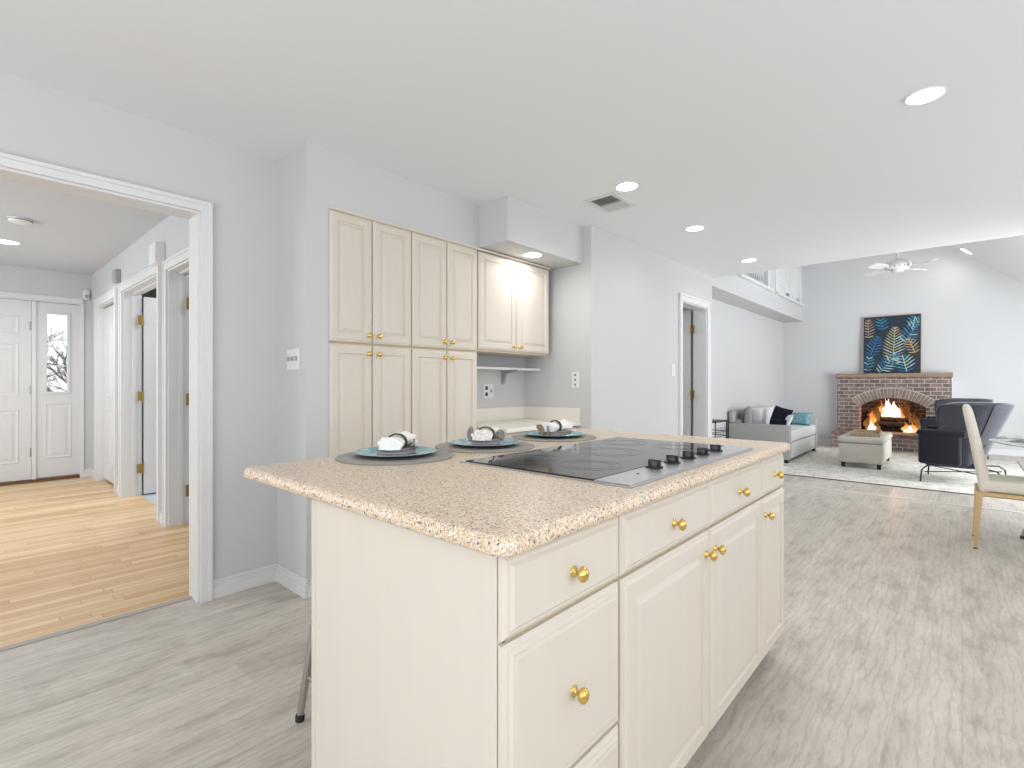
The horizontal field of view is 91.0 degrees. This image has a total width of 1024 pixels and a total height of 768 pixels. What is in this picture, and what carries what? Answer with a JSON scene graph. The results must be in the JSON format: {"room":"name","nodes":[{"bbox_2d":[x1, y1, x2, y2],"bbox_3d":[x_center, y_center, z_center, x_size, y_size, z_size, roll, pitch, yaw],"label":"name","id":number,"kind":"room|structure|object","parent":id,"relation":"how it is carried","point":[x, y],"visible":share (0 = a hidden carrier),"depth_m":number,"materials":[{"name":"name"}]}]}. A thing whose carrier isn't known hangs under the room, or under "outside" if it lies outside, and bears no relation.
{"room":"kitchen","nodes":[
{"label":"kitchen","id":0,"kind":"room"},
{"bbox_2d":[0,264,90,468],"bbox_3d":[-6.289,-0.100,5.157,0.150,2.490,3.300,0,0,42],"label":"wall","id":1,"kind":"structure","parent":0,"point":[15,279],"depth_m":6.07,"materials":[{"name":"white paint"}]},
{"bbox_2d":[0,298,31,481],"bbox_3d":[-5.921,0.071,5.530,0.191,2.078,0.942,0,0,42],"label":"door","id":2,"kind":"structure","parent":1,"relation":"in","point":[15,315],"depth_m":5.75,"materials":[{"name":"white paint"}]},
{"bbox_2d":[0,474,79,485],"bbox_3d":[-5.797,1.138,5.669,0.120,0.054,1.400,0,0,42],"label":"trim","id":3,"kind":"structure","parent":1,"relation":"attached to","point":[70,476],"depth_m":5.91,"materials":[{"name":"brown"}]},
{"bbox_2d":[0,291,83,478],"bbox_3d":[-5.814,0.052,5.631,0.104,2.185,1.560,0,0,42],"label":"trim","id":4,"kind":"structure","parent":1,"relation":"attached to","point":[33,298],"depth_m":5.88,"materials":[{"name":"white paint"}]},
{"bbox_2d":[36,302,78,477],"bbox_3d":[-5.455,0.068,6.042,0.056,2.065,0.388,0,0,42],"label":"door","id":5,"kind":"structure","parent":1,"relation":"in","point":[57,325],"depth_m":6.03,"materials":[{"name":"white paint"}]},
{"bbox_2d":[0,179,169,274],"bbox_3d":[-4.407,-1.395,3.473,5.200,0.100,3.300,0,0,42],"label":"ceiling","id":6,"kind":"structure","parent":0,"point":[69,233],"depth_m":4.38,"materials":[{"name":"white paint"}]},
{"bbox_2d":[0,239,20,244],"bbox_3d":[-4.768,-1.341,4.749,0.192,0.008,0.192,0,0,42],"label":"recessed light","id":7,"kind":"object","parent":6,"relation":"in","point":[3,241],"visible":1,"depth_m":4.76,"materials":[{"name":"white paint"}]},
{"bbox_2d":[6,216,32,224],"bbox_3d":[-4.011,-1.327,4.101,0.157,0.034,0.157,0,0,42],"label":"smoke detector","id":8,"kind":"object","parent":6,"relation":"attached to","point":[14,219],"visible":1,"depth_m":4.06,"materials":[{"name":"white plastic"}]},
{"bbox_2d":[0,473,188,646],"bbox_3d":[-3.544,1.205,4.512,5.100,0.120,6.000,0,0,42],"label":"floor","id":9,"kind":"structure","parent":0,"point":[73,553],"depth_m":3.34,"materials":[{"name":"brown wood"}]},
{"bbox_2d":[48,478,86,483],"bbox_3d":[-5.238,1.141,5.934,0.120,0.008,0.340,0,0,42],"label":"floor vent","id":10,"kind":"object","parent":9,"relation":"in","point":[81,478],"visible":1,"depth_m":5.92,"materials":[{"name":"beige metal"}]},
{"bbox_2d":[91,215,188,510],"bbox_3d":[-3.385,-0.100,4.690,5.100,2.490,0.136,0,0,42],"label":"wall","id":11,"kind":"structure","parent":0,"point":[173,231],"depth_m":4.70,"materials":[{"name":"white paint"}]},
{"bbox_2d":[94,288,117,493],"bbox_3d":[-4.492,0.072,5.672,1.110,2.145,0.176,0,0,42],"label":"trim","id":12,"kind":"structure","parent":11,"relation":"attached to","point":[109,298],"depth_m":5.93,"materials":[{"name":"white paint"}]},
{"bbox_2d":[104,305,111,481],"bbox_3d":[-4.661,0.113,5.827,0.457,2.005,0.042,0,0,42],"label":"door","id":13,"kind":"structure","parent":11,"relation":"in","point":[107,311],"depth_m":5.80,"materials":[{"name":"white paint"}]},
{"bbox_2d":[112,304,113,483],"bbox_3d":[-4.319,0.113,5.521,0.457,2.005,0.042,0,0,42],"label":"door","id":14,"kind":"structure","parent":11,"relation":"in","point":[113,304],"depth_m":5.62,"materials":[{"name":"white paint"}]},
{"bbox_2d":[112,269,120,283],"bbox_3d":[-4.075,-1.110,5.179,0.150,0.130,0.054,0,0,42],"label":"door chime","id":15,"kind":"object","parent":11,"relation":"attached to","point":[116,273],"visible":1,"depth_m":5.13,"materials":[{"name":"grey plastic"}]},
{"bbox_2d":[90,469,161,523],"bbox_3d":[-4.025,1.096,5.160,3.220,0.098,0.017,0,0,42],"label":"baseboard","id":16,"kind":"structure","parent":11,"relation":"attached to","point":[91,470],"depth_m":5.21,"materials":[{"name":"white paint"}]},
{"bbox_2d":[118,265,160,522],"bbox_3d":[-3.404,0.068,4.699,1.450,2.155,0.176,0,0,42],"label":"trim","id":17,"kind":"structure","parent":11,"relation":"attached to","point":[130,292],"depth_m":5.10,"materials":[{"name":"white paint"}]},
{"bbox_2d":[137,289,155,493],"bbox_3d":[-3.535,0.118,5.451,0.858,2.030,0.181,0,0,-44],"label":"door","id":18,"kind":"structure","parent":11,"relation":"in","point":[148,319],"depth_m":5.21,"materials":[{"name":"white paint"}]},
{"bbox_2d":[149,241,164,266],"bbox_3d":[-2.919,-1.065,4.131,0.190,0.170,0.074,0,0,42],"label":"door chime","id":19,"kind":"object","parent":11,"relation":"attached to","point":[156,249],"visible":0.91,"depth_m":4.08,"materials":[{"name":"white plastic"}]},
{"bbox_2d":[149,245,153,261],"bbox_3d":[-2.942,-1.065,4.106,0.144,0.122,0.005,0,0,42],"label":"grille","id":20,"kind":"object","parent":19,"relation":"attached to","point":[151,247],"depth_m":4.10,"materials":[{"name":"white plastic"}]},
{"bbox_2d":[162,247,188,526],"bbox_3d":[-2.404,0.077,3.804,1.005,2.135,0.176,0,0,42],"label":"trim","id":21,"kind":"structure","parent":11,"relation":"attached to","point":[175,269],"depth_m":4.07,"materials":[{"name":"white paint"}]},
{"bbox_2d":[186,297,188,495],"bbox_3d":[-2.369,0.118,4.395,0.181,2.030,0.838,0,0,45],"label":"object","id":22,"kind":"structure","parent":11,"relation":"in","point":[187,299],"depth_m":4.09,"materials":[{"name":"gold metal"}]},
{"bbox_2d":[0,71,523,579],"bbox_3d":[-1.966,-0.102,2.362,0.120,2.495,6.100,0,0,42],"label":"wall","id":23,"kind":"structure","parent":0,"point":[38,122],"depth_m":2.74,"materials":[{"name":"white paint"}]},
{"bbox_2d":[0,152,212,602],"bbox_3d":[-2.471,0.093,1.792,0.166,2.103,2.482,0,0,42],"label":"trim","id":24,"kind":"structure","parent":23,"relation":"attached to","point":[18,169],"depth_m":2.64,"materials":[{"name":"white paint"}]},
{"bbox_2d":[213,564,276,598],"bbox_3d":[-1.480,1.096,2.802,0.017,0.098,0.346,0,0,42],"label":"baseboard","id":25,"kind":"structure","parent":23,"relation":"attached to","point":[236,583],"depth_m":2.79,"materials":[{"name":"white paint"}]},
{"bbox_2d":[483,384,492,397],"bbox_3d":[-0.195,0.060,4.240,0.016,0.118,0.118,0,0,42],"label":"electrical outlet","id":26,"kind":"object","parent":23,"relation":"attached to","point":[487,388],"visible":1,"depth_m":4.24,"materials":[{"name":"white plastic"}]},
{"bbox_2d":[477,406,523,421],"bbox_3d":[-0.186,0.258,4.244,0.020,0.110,0.878,0,0,42],"label":"backsplash","id":27,"kind":"structure","parent":23,"relation":"attached to","point":[502,413],"depth_m":4.32,"materials":[{"name":"beige stone"}]},
{"bbox_2d":[477,366,540,384],"bbox_3d":[-0.121,-0.065,4.167,0.218,0.140,0.890,0,0,42],"label":"wall shelf","id":28,"kind":"object","parent":23,"relation":"attached to","point":[504,370],"visible":0.7,"depth_m":4.27,"materials":[{"name":"white paint"}]},
{"bbox_2d":[476,251,548,356],"bbox_3d":[-0.085,-0.606,4.072,0.399,0.731,0.844,0,0,42],"label":"upper cabinet","id":29,"kind":"object","parent":23,"relation":"attached to","point":[512,296],"visible":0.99,"depth_m":3.92,"materials":[{"name":"beige wood"}]},
{"bbox_2d":[277,142,478,579],"bbox_3d":[-0.850,-0.077,3.340,0.480,2.445,1.295,0,0,42],"label":"wall","id":30,"kind":"structure","parent":0,"point":[311,178],"depth_m":2.81,"materials":[{"name":"white paint"}]},
{"bbox_2d":[287,349,299,369],"bbox_3d":[-1.218,-0.136,2.788,0.145,0.116,0.018,0,0,42],"label":"light switch","id":31,"kind":"object","parent":30,"relation":"attached to","point":[293,355],"visible":1,"depth_m":2.79,"materials":[{"name":"white plastic"}]},
{"bbox_2d":[276,564,311,598],"bbox_3d":[-1.196,1.096,2.850,0.377,0.098,0.137,0,0,42],"label":"baseboard","id":32,"kind":"structure","parent":30,"relation":"attached to","point":[297,584],"depth_m":2.76,"materials":[{"name":"white paint"}]},
{"bbox_2d":[0,0,1023,277],"bbox_3d":[0.956,-1.350,1.593,5.300,0.100,8.850,0,0,42],"label":"ceiling","id":33,"kind":"structure","parent":0,"point":[784,130],"depth_m":2.27,"materials":[{"name":"white paint"}]},
{"bbox_2d":[583,192,636,212],"bbox_3d":[0.706,-1.292,3.609,0.250,0.015,0.340,0,0,42],"label":"ceiling vent","id":34,"kind":"object","parent":33,"relation":"in","point":[610,202],"visible":1,"depth_m":3.59,"materials":[{"name":"white metal"}]},
{"bbox_2d":[615,181,638,190],"bbox_3d":[0.755,-1.296,3.303,0.151,0.008,0.151,0,0,42],"label":"recessed light","id":35,"kind":"object","parent":33,"relation":"in","point":[624,186],"visible":1,"depth_m":3.29,"materials":[{"name":"white paint"}]},
{"bbox_2d":[617,183,636,190],"bbox_3d":[0.755,-1.296,3.303,0.134,0.006,0.134,0,0,42],"label":"diffuser","id":36,"kind":"object","parent":35,"relation":"attached to","point":[621,186],"depth_m":3.29,"materials":[{"name":"white plastic"}]},
{"bbox_2d":[685,225,703,231],"bbox_3d":[1.523,-1.296,4.192,0.151,0.008,0.151,0,0,42],"label":"recessed light","id":37,"kind":"object","parent":33,"relation":"in","point":[695,227],"visible":1,"depth_m":4.18,"materials":[{"name":"white paint"}]},
{"bbox_2d":[686,226,702,230],"bbox_3d":[1.523,-1.296,4.192,0.134,0.006,0.134,0,0,42],"label":"diffuser","id":38,"kind":"object","parent":37,"relation":"attached to","point":[691,228],"depth_m":4.18,"materials":[{"name":"white plastic"}]},
{"bbox_2d":[904,85,946,105],"bbox_3d":[1.858,-1.296,2.263,0.151,0.008,0.151,0,0,42],"label":"recessed light","id":39,"kind":"object","parent":33,"relation":"in","point":[931,93],"visible":1,"depth_m":2.25,"materials":[{"name":"white paint"}]},
{"bbox_2d":[906,88,944,103],"bbox_3d":[1.858,-1.296,2.263,0.134,0.006,0.134,0,0,42],"label":"diffuser","id":40,"kind":"object","parent":39,"relation":"attached to","point":[924,95],"depth_m":2.26,"materials":[{"name":"white plastic"}]},
{"bbox_2d":[0,485,1023,767],"bbox_3d":[0.957,1.205,1.640,5.360,0.120,8.920,0,0,42],"label":"floor","id":41,"kind":"structure","parent":0,"point":[900,644],"depth_m":2.00,"materials":[{"name":"laminate"}]},
{"bbox_2d":[0,596,192,651],"bbox_3d":[-2.670,1.152,1.635,0.040,0.026,2.876,0,0,42],"label":"trim","id":42,"kind":"structure","parent":41,"relation":"on","point":[37,639],"depth_m":2.38,"materials":[{"name":"beige laminate"}]},
{"bbox_2d":[295,619,311,722],"bbox_3d":[-0.432,0.820,1.729,0.440,0.650,0.441,0,0,42],"label":"bar stool","id":43,"kind":"object","parent":41,"relation":"on","point":[307,674],"visible":0.17,"depth_m":1.70,"materials":[{"name":"silver metal"}]},
{"bbox_2d":[329,209,410,456],"bbox_3d":[-0.950,0.086,3.111,0.406,2.118,0.565,0,0,42],"label":"pantry cabinet","id":44,"kind":"object","parent":41,"relation":"on","point":[370,261],"visible":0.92,"depth_m":2.97,"materials":[{"name":"beige wood"}]},
{"bbox_2d":[411,232,476,445],"bbox_3d":[-0.567,0.086,3.539,0.406,2.118,0.584,0,0,42],"label":"pantry cabinet","id":45,"kind":"object","parent":41,"relation":"on","point":[443,273],"visible":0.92,"depth_m":3.39,"materials":[{"name":"beige wood"}]},
{"bbox_2d":[328,205,549,269],"bbox_3d":[-0.351,-0.981,3.536,0.026,0.016,2.007,0,0,42],"label":"trim","id":46,"kind":"structure","parent":45,"relation":"attached to","point":[329,206],"depth_m":3.32,"materials":[{"name":"beige wood"}]},
{"bbox_2d":[316,500,617,767],"bbox_3d":[-0.110,0.711,1.158,0.673,0.868,0.380,0,0,42],"label":"base cabinet","id":47,"kind":"object","parent":41,"relation":"on","point":[558,599],"depth_m":0.97,"materials":[{"name":"beige wood"}]},
{"bbox_2d":[312,499,315,767],"bbox_3d":[0.080,0.711,1.892,0.021,0.867,1.723,0,0,42],"label":"panel","id":48,"kind":"object","parent":47,"relation":"attached to","point":[313,500],"visible":0.07,"depth_m":1.25,"materials":[{"name":"beige wood"}]},
{"bbox_2d":[505,426,575,436],"bbox_3d":[0.045,0.745,4.049,0.618,0.800,0.895,0,0,42],"label":"base cabinet","id":49,"kind":"object","parent":41,"relation":"on","point":[573,427],"visible":0.02,"depth_m":3.64,"materials":[{"name":"beige wood"}]},
{"bbox_2d":[477,406,580,432],"bbox_3d":[0.039,0.274,4.046,0.618,0.141,0.913,0,0,42],"label":"countertop","id":50,"kind":"structure","parent":49,"relation":"on","point":[522,418],"depth_m":4.26,"materials":[{"name":"white laminate"}]},
{"bbox_2d":[616,462,760,767],"bbox_3d":[0.358,0.711,1.681,0.673,0.868,1.024,0,0,42],"label":"base cabinet","id":51,"kind":"object","parent":41,"relation":"on","point":[689,577],"visible":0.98,"depth_m":1.34,"materials":[{"name":"beige wood"}]},
{"bbox_2d":[244,428,790,556],"bbox_3d":[0.184,0.260,1.798,1.064,0.030,1.778,0,0,42],"label":"countertop","id":52,"kind":"structure","parent":51,"relation":"on","point":[496,512],"depth_m":1.15,"materials":[{"name":"stone"}]},
{"bbox_2d":[335,449,453,465],"bbox_3d":[-0.392,0.243,1.703,0.390,0.004,0.390,0,0,42],"label":"placemat","id":53,"kind":"object","parent":52,"relation":"on","point":[438,455],"visible":0.64,"depth_m":1.60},
{"bbox_2d":[354,445,436,457],"bbox_3d":[-0.392,0.232,1.703,0.272,0.016,0.272,0,0,42],"label":"plate","id":54,"kind":"object","parent":53,"relation":"on","point":[421,450],"visible":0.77,"depth_m":1.70,"materials":[{"name":"blue ceramic"}]},
{"bbox_2d":[375,431,418,454],"bbox_3d":[-0.384,0.198,1.696,0.126,0.069,0.157,0,0,10],"label":"napkin","id":55,"kind":"object","parent":54,"relation":"on","point":[399,444],"visible":1,"depth_m":1.64,"materials":[{"name":"grey fabric"}]},
{"bbox_2d":[435,442,534,452],"bbox_3d":[-0.105,0.243,1.972,0.390,0.004,0.390,0,0,42],"label":"placemat","id":56,"kind":"object","parent":52,"relation":"on","point":[448,446],"visible":0.61,"depth_m":1.88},
{"bbox_2d":[451,438,519,447],"bbox_3d":[-0.105,0.232,1.972,0.272,0.016,0.272,0,0,42],"label":"plate","id":57,"kind":"object","parent":56,"relation":"on","point":[461,442],"visible":0.71,"depth_m":1.97,"materials":[{"name":"blue ceramic"}]},
{"bbox_2d":[467,425,504,444],"bbox_3d":[-0.110,0.197,1.971,0.143,0.066,0.157,0,0,12],"label":"napkin","id":58,"kind":"object","parent":57,"relation":"on","point":[490,434],"visible":1,"depth_m":1.93,"materials":[{"name":"grey fabric"}]},
{"bbox_2d":[512,433,596,441],"bbox_3d":[0.193,0.243,2.316,0.390,0.004,0.390,0,0,42],"label":"placemat","id":59,"kind":"object","parent":52,"relation":"on","point":[585,437],"visible":0.56,"depth_m":2.22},
{"bbox_2d":[525,430,583,437],"bbox_3d":[0.193,0.232,2.316,0.272,0.016,0.272,0,0,42],"label":"plate","id":60,"kind":"object","parent":59,"relation":"on","point":[532,433],"visible":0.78,"depth_m":2.29,"materials":[{"name":"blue ceramic"}]},
{"bbox_2d":[536,419,572,435],"bbox_3d":[0.196,0.199,2.314,0.123,0.069,0.165,0,0,44],"label":"napkin","id":61,"kind":"object","parent":60,"relation":"on","point":[560,427],"visible":1,"depth_m":2.28,"materials":[{"name":"white fabric"}]},
{"bbox_2d":[459,437,753,487],"bbox_3d":[0.369,0.230,1.724,0.594,0.029,0.938,0,0,42],"label":"cooktop","id":62,"kind":"object","parent":52,"relation":"in","point":[624,462],"visible":1,"depth_m":1.58,"materials":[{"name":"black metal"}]},
{"bbox_2d":[757,453,783,660],"bbox_3d":[0.807,0.711,2.182,0.673,0.868,0.321,0,0,42],"label":"base cabinet","id":63,"kind":"object","parent":41,"relation":"on","point":[771,498],"visible":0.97,"depth_m":1.95,"materials":[{"name":"beige wood"}]},
{"bbox_2d":[782,484,1023,513],"bbox_3d":[4.242,1.152,4.712,4.560,0.026,0.040,0,0,42],"label":"trim","id":64,"kind":"structure","parent":41,"relation":"on","point":[782,484],"depth_m":5.00,"materials":[{"name":"white wood"}]},
{"bbox_2d":[962,404,1023,548],"bbox_3d":[3.518,0.647,3.501,0.570,0.996,0.430,0,0,42],"label":"dining chair","id":65,"kind":"object","parent":41,"relation":"on","point":[988,485],"visible":1,"depth_m":3.48,"materials":[{"name":"beige fabric"}]},
{"bbox_2d":[989,436,1023,538],"bbox_3d":[3.958,0.769,3.127,1.440,0.751,1.440,0,0,42],"label":"dining table","id":66,"kind":"object","parent":41,"relation":"on","point":[1003,440],"visible":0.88,"depth_m":3.46,"materials":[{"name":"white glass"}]},
{"bbox_2d":[477,196,582,270],"bbox_3d":[0.041,-1.147,4.035,0.640,0.305,0.930,0,0,42],"label":"soffit","id":67,"kind":"structure","parent":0,"point":[509,226],"depth_m":3.69,"materials":[{"name":"white paint"}]},
{"bbox_2d":[522,252,542,257],"bbox_3d":[0.157,-0.991,3.865,0.158,0.008,0.158,0,0,42],"label":"recessed light","id":68,"kind":"object","parent":67,"relation":"attached to","point":[527,254],"visible":1,"depth_m":3.85,"materials":[{"name":"white paint"}]},
{"bbox_2d":[523,253,540,256],"bbox_3d":[0.157,-0.991,3.865,0.140,0.006,0.140,0,0,42],"label":"diffuser","id":69,"kind":"object","parent":68,"relation":"attached to","point":[524,254],"depth_m":3.85,"materials":[{"name":"white plastic"}]},
{"bbox_2d":[524,225,598,428],"bbox_3d":[0.376,-0.077,4.440,0.840,2.445,0.120,0,0,42],"label":"wall pier","id":70,"kind":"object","parent":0,"point":[573,290],"visible":0.36,"depth_m":4.23,"materials":[{"name":"white paint"}]},
{"bbox_2d":[572,372,578,387],"bbox_3d":[0.531,-0.035,4.215,0.075,0.135,0.008,0,0,42],"label":"controls","id":71,"kind":"object","parent":70,"relation":"attached to","point":[575,375],"visible":1,"depth_m":4.21,"materials":[{"name":"white plastic"}]},
{"bbox_2d":[599,229,711,436],"bbox_3d":[1.527,-0.077,5.202,0.140,2.445,2.550,0,0,42],"label":"wall","id":72,"kind":"structure","parent":0,"point":[639,287],"depth_m":4.73,"materials":[{"name":"white paint"}]},
{"bbox_2d":[683,310,694,435],"bbox_3d":[1.905,0.123,6.277,0.758,2.020,0.181,0,0,39],"label":"door","id":73,"kind":"structure","parent":72,"relation":"in","point":[688,328],"depth_m":6.08,"materials":[{"name":"white paint"}]},
{"bbox_2d":[678,293,710,436],"bbox_3d":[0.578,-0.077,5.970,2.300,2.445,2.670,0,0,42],"label":"door frame","id":74,"kind":"structure","parent":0,"point":[684,309],"depth_m":6.15,"materials":[{"name":"white paint"}]},
{"bbox_2d":[712,299,783,437],"bbox_3d":[3.867,-0.050,8.462,0.120,2.390,5.430,0,0,42],"label":"wall","id":75,"kind":"structure","parent":0,"point":[748,347],"depth_m":8.30,"materials":[{"name":"white paint"}]},
{"bbox_2d":[712,278,802,322],"bbox_3d":[3.607,-1.300,8.494,1.250,0.120,5.130,0,0,42],"label":"balcony","id":76,"kind":"object","parent":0,"point":[722,291],"visible":0.21,"depth_m":7.83,"materials":[{"name":"white paint"}]},
{"bbox_2d":[717,266,802,314],"bbox_3d":[4.055,-2.167,8.147,0.120,1.615,5.050,0,0,42],"label":"wall","id":77,"kind":"structure","parent":0,"point":[734,280],"depth_m":8.15,"materials":[{"name":"white paint"}]},
{"bbox_2d":[737,270,773,291],"bbox_3d":[3.666,-2.092,7.683,0.200,1.165,1.600,0,0,42],"label":"window","id":78,"kind":"structure","parent":77,"relation":"in","point":[761,279],"depth_m":7.95,"materials":[{"name":"white paint"}]},
{"bbox_2d":[775,266,803,306],"bbox_3d":[5.016,-2.092,9.192,0.200,1.165,1.850,0,0,42],"label":"window","id":79,"kind":"structure","parent":77,"relation":"in","point":[788,281],"depth_m":9.30,"materials":[{"name":"white paint"}]},
{"bbox_2d":[779,266,797,300],"bbox_3d":[5.016,-2.045,9.192,0.040,0.980,1.530,0,0,42],"label":"shutter","id":80,"kind":"object","parent":79,"relation":"attached to","point":[788,277],"depth_m":9.30,"materials":[{"name":"white paint"}]},
{"bbox_2d":[748,246,1023,449],"bbox_3d":[7.090,-0.955,8.900,5.900,4.200,0.120,0,0,42],"label":"wall","id":81,"kind":"structure","parent":0,"point":[972,312],"depth_m":8.76,"materials":[{"name":"white paint"}]},
{"bbox_2d":[817,438,1023,456],"bbox_3d":[7.380,1.096,8.549,5.000,0.098,0.017,0,0,42],"label":"baseboard","id":82,"kind":"structure","parent":81,"relation":"attached to","point":[1008,452],"depth_m":8.10,"materials":[{"name":"white paint"}]},
{"bbox_2d":[783,443,1023,511],"bbox_3d":[5.905,1.205,6.901,5.000,0.120,5.440,0,0,42],"label":"floor","id":83,"kind":"structure","parent":0,"point":[936,496],"depth_m":5.36,"materials":[{"name":"laminate"}]},
{"bbox_2d":[712,419,727,437],"bbox_3d":[2.735,0.820,6.852,0.260,0.650,0.460,0,0,42],"label":"side table","id":84,"kind":"object","parent":83,"relation":"on","point":[715,421],"visible":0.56,"depth_m":6.82,"materials":[{"name":"black metal"}]},
{"bbox_2d":[712,427,725,437],"bbox_3d":[2.734,0.647,6.851,0.229,0.124,0.427,0,0,42],"label":"wire basket","id":85,"kind":"object","parent":84,"relation":"on","point":[718,430],"depth_m":6.80,"materials":[{"name":"black metal"}]},
{"bbox_2d":[729,405,816,462],"bbox_3d":[4.254,0.760,8.130,0.840,0.770,1.890,0,0,42],"label":"sofa","id":86,"kind":"object","parent":83,"relation":"on","point":[801,439],"visible":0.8,"depth_m":7.61,"materials":[{"name":"grey fabric"}]},
{"bbox_2d":[743,406,752,422],"bbox_3d":[3.641,0.511,7.759,0.133,0.343,0.246,0,0,22],"label":"throw pillow","id":87,"kind":"object","parent":86,"relation":"on","point":[748,412],"visible":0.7,"depth_m":7.66,"materials":[{"name":"white fabric"}]},
{"bbox_2d":[752,407,770,423],"bbox_3d":[3.954,0.527,8.026,0.210,0.305,0.546,0,0,42],"label":"cushion","id":88,"kind":"object","parent":86,"relation":"on","point":[761,415],"depth_m":7.83,"materials":[{"name":"fabric"}]},
{"bbox_2d":[764,405,783,414],"bbox_3d":[4.410,0.527,8.536,0.210,0.305,0.806,0,0,42],"label":"cushion","id":89,"kind":"object","parent":86,"relation":"on","point":[771,407],"depth_m":8.34,"materials":[{"name":"fabric"}]},
{"bbox_2d":[770,418,786,424],"bbox_3d":[3.947,0.596,7.471,0.104,0.152,0.343,0,0,-8],"label":"throw pillow","id":90,"kind":"object","parent":86,"relation":"on","point":[772,421],"visible":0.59,"depth_m":7.42,"materials":[{"name":"black fabric"}]},
{"bbox_2d":[769,405,793,423],"bbox_3d":[4.100,0.504,7.657,0.165,0.359,0.430,0,0,-14],"label":"throw pillow","id":91,"kind":"object","parent":86,"relation":"on","point":[779,412],"visible":0.56,"depth_m":7.62,"materials":[{"name":"black fabric"}]},
{"bbox_2d":[791,427,803,441],"bbox_3d":[4.053,0.764,7.763,0.650,0.162,0.806,0,0,42],"label":"seat cushion","id":92,"kind":"object","parent":86,"relation":"on","point":[797,433],"depth_m":7.57,"materials":[{"name":"fabric"}]},
{"bbox_2d":[790,412,811,425],"bbox_3d":[4.795,0.579,8.404,0.140,0.210,0.403,0,0,-28],"label":"throw pillow","id":93,"kind":"object","parent":86,"relation":"on","point":[798,418],"visible":0.79,"depth_m":8.31,"materials":[{"name":"teal fabric"}]},
{"bbox_2d":[790,424,815,437],"bbox_3d":[4.596,0.764,8.369,0.650,0.162,0.806,0,0,42],"label":"seat cushion","id":94,"kind":"object","parent":86,"relation":"on","point":[809,431],"depth_m":8.19,"materials":[{"name":"fabric"}]},
{"bbox_2d":[831,373,952,452],"bbox_3d":[6.801,0.477,9.008,1.695,1.335,1.025,0,0,42],"label":"fireplace","id":95,"kind":"object","parent":83,"relation":"on","point":[855,393],"depth_m":9.03,"materials":[{"name":"red brick"}]},
{"bbox_2d":[863,399,920,432],"bbox_3d":[6.953,0.559,9.163,0.942,0.601,0.446,0,0,42],"label":"fire","id":96,"kind":"object","parent":95,"relation":"in","point":[871,423],"visible":0.85,"depth_m":9.19,"materials":[{"name":"orange"}]},
{"bbox_2d":[863,313,921,373],"bbox_3d":[6.789,-0.708,9.001,0.836,1.038,0.093,0,0,42],"label":"painting","id":97,"kind":"object","parent":95,"relation":"on","point":[893,343],"visible":0.99,"depth_m":8.97,"materials":[{"name":"fabric"}]},
{"bbox_2d":[836,373,952,377],"bbox_3d":[6.752,-0.154,8.956,1.654,0.072,0.243,0,0,42],"label":"mantel shelf","id":98,"kind":"object","parent":95,"relation":"attached to","point":[869,375],"depth_m":8.81,"materials":[{"name":"brown wood"}]},
{"bbox_2d":[878,421,914,427],"bbox_3d":[6.896,0.736,9.086,0.585,0.114,0.111,0,0,42],"label":"log","id":99,"kind":"object","parent":95,"relation":"on","point":[881,423],"visible":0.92,"depth_m":9.06,"materials":[{"name":"brown wood"}]},
{"bbox_2d":[880,417,908,422],"bbox_3d":[6.929,0.645,9.123,0.428,0.096,0.098,0,0,42],"label":"log","id":100,"kind":"object","parent":99,"relation":"on","point":[885,419],"visible":1,"depth_m":9.09,"materials":[{"name":"brown wood"}]},
{"bbox_2d":[784,447,1023,500],"bbox_3d":[5.324,1.139,6.964,2.574,0.010,3.444,0,0,42],"label":"rug","id":101,"kind":"object","parent":83,"relation":"on","point":[903,470],"visible":0.54,"depth_m":6.53,"materials":[{"name":"grey carpet"}]},
{"bbox_2d":[838,431,892,469],"bbox_3d":[5.054,0.925,7.179,0.516,0.420,1.170,0,0,42],"label":"ottoman","id":102,"kind":"object","parent":101,"relation":"on","point":[855,449],"visible":0.93,"depth_m":6.77,"materials":[{"name":"beige fabric"}]},
{"bbox_2d":[851,429,881,436],"bbox_3d":[4.989,0.689,7.076,0.330,0.050,0.630,0,0,38],"label":"serving tray","id":103,"kind":"object","parent":102,"relation":"on","point":[856,432],"visible":1,"depth_m":6.91,"materials":[{"name":"beige wicker"}]},
{"bbox_2d":[919,398,993,458],"bbox_3d":[6.703,0.673,7.581,0.780,0.919,0.803,0,0,-44],"label":"armchair","id":104,"kind":"object","parent":101,"relation":"on","point":[930,420],"visible":0.19,"depth_m":7.46,"materials":[{"name":"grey fabric"}]},
{"bbox_2d":[917,402,1014,480],"bbox_3d":[5.237,0.673,5.807,0.780,0.919,0.803,0,0,-44],"label":"armchair","id":105,"kind":"object","parent":101,"relation":"on","point":[947,444],"visible":0.84,"depth_m":5.59,"materials":[{"name":"grey fabric"}]},
{"bbox_2d":[947,235,1023,282],"bbox_3d":[5.466,-2.127,7.085,5.900,1.854,5.350,0,0,42],"label":"vault","id":106,"kind":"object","parent":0,"point":[1004,255],"depth_m":7.34,"materials":[{"name":"white paint"}]},
{"bbox_2d":[862,252,936,275],"bbox_3d":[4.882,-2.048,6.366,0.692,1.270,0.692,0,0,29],"label":"ceiling fan","id":107,"kind":"object","parent":106,"relation":"hanging from","point":[897,265],"visible":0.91,"depth_m":6.30,"materials":[{"name":"white paint"}]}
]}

